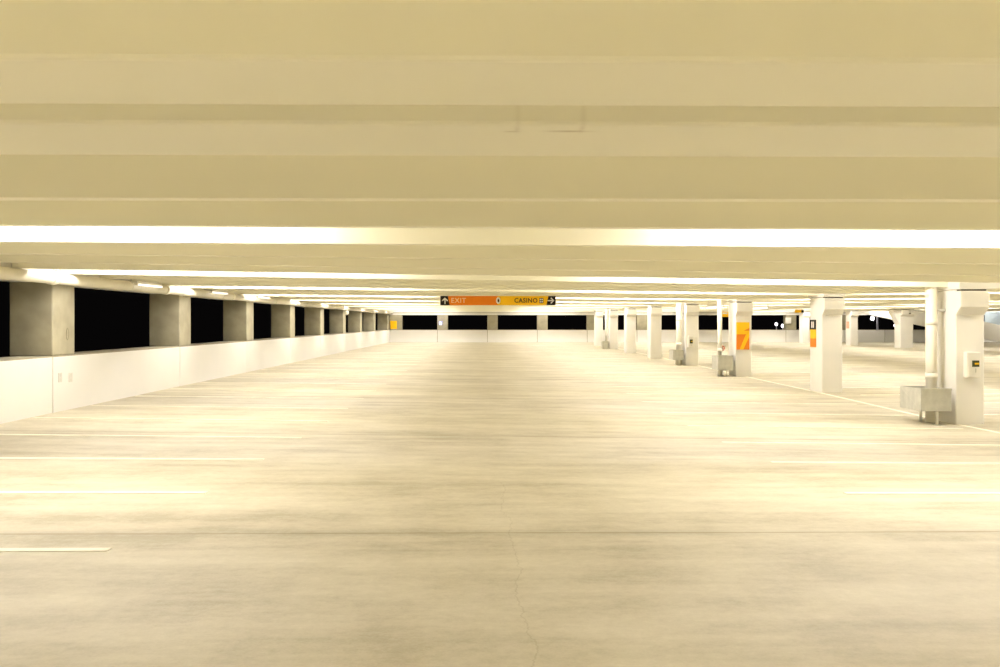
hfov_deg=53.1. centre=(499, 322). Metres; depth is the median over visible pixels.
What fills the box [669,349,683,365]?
guard
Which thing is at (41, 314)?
concrete post
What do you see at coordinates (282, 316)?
concrete post
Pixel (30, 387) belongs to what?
wall
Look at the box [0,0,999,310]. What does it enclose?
ceiling
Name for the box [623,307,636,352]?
column
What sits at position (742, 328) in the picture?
number sign
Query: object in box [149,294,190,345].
concrete post
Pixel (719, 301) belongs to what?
drain pipe
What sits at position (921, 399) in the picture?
guard
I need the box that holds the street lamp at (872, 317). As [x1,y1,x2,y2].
[870,316,878,329]
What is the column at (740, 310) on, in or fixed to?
on the floor
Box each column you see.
[594,310,603,345]
[608,309,618,348]
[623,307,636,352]
[647,305,662,358]
[682,303,699,365]
[727,299,753,376]
[799,311,809,342]
[808,294,845,392]
[845,310,858,344]
[888,309,919,347]
[937,282,999,424]
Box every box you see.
[688,336,693,346]
[785,318,790,323]
[964,352,979,377]
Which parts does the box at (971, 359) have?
door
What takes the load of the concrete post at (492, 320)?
on the wall at (395, 335)
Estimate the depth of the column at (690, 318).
42.14 m
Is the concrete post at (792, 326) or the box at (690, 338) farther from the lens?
the concrete post at (792, 326)
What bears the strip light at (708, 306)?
hanging from the ceiling
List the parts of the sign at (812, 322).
panel, panel, panel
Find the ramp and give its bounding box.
[859,311,999,341]
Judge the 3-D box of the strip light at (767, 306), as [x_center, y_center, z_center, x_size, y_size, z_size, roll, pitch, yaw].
[9.159,-0.929,35.124,0.110,0.927,2.089,0,0,-1]
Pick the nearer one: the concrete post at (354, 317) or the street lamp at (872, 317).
the concrete post at (354, 317)
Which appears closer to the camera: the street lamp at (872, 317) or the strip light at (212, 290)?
the strip light at (212, 290)
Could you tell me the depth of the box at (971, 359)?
18.91 m
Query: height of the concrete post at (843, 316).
1.285 m
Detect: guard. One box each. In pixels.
[601,341,608,348]
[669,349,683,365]
[712,355,732,376]
[900,386,951,424]
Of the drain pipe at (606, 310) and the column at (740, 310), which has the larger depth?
the drain pipe at (606, 310)
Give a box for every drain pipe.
[605,309,607,340]
[676,303,683,364]
[717,299,726,375]
[925,287,945,422]
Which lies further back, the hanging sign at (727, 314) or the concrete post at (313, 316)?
the concrete post at (313, 316)
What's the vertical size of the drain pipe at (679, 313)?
3.260 m
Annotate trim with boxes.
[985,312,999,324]
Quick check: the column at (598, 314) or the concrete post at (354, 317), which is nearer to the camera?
the concrete post at (354, 317)
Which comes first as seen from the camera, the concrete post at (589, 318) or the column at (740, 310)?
the column at (740, 310)
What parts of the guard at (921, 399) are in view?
leg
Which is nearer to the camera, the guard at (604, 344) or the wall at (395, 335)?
the guard at (604, 344)
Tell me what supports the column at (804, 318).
on the floor
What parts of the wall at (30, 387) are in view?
parapet panel, parapet panel, sill, parapet panel, parapet panel, parapet panel, parapet panel, parapet panel, parapet panel, parapet panel, parapet panel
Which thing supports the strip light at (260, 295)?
hanging from the ceiling
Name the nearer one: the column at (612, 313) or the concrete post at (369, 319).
the column at (612, 313)
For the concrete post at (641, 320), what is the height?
1.285 m
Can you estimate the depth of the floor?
8.61 m
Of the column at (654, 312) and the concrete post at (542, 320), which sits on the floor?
the column at (654, 312)
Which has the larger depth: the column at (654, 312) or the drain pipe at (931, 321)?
the column at (654, 312)
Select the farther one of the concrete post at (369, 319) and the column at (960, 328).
the concrete post at (369, 319)
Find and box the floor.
[0,342,999,666]
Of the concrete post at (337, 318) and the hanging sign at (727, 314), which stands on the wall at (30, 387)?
the concrete post at (337, 318)
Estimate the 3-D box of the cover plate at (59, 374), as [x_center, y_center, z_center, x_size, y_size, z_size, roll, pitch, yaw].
[-8.399,1.050,19.097,0.016,0.180,0.160,0,0,-1]
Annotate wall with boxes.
[0,262,389,423]
[390,311,999,341]
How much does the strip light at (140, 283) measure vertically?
0.725 m
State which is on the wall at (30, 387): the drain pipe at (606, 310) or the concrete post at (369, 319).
the concrete post at (369, 319)
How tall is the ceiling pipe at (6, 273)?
0.877 m
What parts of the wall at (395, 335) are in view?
parapet panel, parapet panel, parapet panel, parapet panel, parapet panel, parapet panel, parapet panel, parapet panel, parapet panel, parapet panel, parapet panel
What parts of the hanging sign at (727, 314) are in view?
panel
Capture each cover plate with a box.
[58,373,61,381]
[69,373,72,381]
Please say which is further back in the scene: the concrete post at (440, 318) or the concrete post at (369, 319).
the concrete post at (440, 318)
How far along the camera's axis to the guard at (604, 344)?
65.55 m
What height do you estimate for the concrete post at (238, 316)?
1.400 m
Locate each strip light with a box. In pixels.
[134,281,162,287]
[209,288,228,294]
[258,294,270,298]
[706,300,716,308]
[753,300,770,309]
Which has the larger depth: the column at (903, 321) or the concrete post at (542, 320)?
the concrete post at (542, 320)
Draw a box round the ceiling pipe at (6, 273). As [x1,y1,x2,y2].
[0,266,392,313]
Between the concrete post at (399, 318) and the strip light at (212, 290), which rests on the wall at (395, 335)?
the concrete post at (399, 318)
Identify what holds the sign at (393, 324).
attached to the concrete post at (399, 318)
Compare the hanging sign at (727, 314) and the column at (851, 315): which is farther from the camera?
the column at (851, 315)
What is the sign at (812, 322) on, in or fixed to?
attached to the column at (827, 310)
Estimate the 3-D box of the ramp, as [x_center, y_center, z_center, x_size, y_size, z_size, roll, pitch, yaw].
[37.035,0.395,82.903,16.647,2.610,2.600,0,0,-1]
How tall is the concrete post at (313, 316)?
1.400 m
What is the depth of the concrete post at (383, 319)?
83.78 m
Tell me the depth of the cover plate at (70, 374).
19.58 m
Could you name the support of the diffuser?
attached to the strip light at (140, 283)
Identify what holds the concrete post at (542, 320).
on the wall at (395, 335)
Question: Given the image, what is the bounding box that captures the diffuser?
[139,284,161,287]
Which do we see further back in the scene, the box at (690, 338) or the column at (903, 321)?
the column at (903, 321)
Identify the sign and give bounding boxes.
[390,321,396,328]
[440,293,555,304]
[722,304,728,316]
[736,322,748,349]
[810,320,815,346]
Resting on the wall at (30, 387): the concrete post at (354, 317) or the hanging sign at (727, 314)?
the concrete post at (354, 317)
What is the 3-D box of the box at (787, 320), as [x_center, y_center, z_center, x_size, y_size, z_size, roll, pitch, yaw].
[24.887,-0.165,86.332,0.480,0.520,0.155,0,0,-1]
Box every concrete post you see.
[10,282,73,355]
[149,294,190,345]
[223,300,253,340]
[271,304,294,337]
[304,307,323,334]
[329,309,345,332]
[348,311,361,331]
[363,312,375,330]
[378,313,389,329]
[390,315,402,329]
[437,315,447,329]
[487,315,497,329]
[537,315,547,329]
[586,315,593,329]
[636,315,646,329]
[783,315,795,329]
[842,315,845,329]
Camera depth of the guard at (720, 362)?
34.30 m
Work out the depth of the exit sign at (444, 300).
29.95 m
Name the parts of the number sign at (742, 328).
panel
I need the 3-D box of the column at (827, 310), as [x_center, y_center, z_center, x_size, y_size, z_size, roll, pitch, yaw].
[8.940,0.375,27.378,0.595,3.070,1.300,0,0,-1]

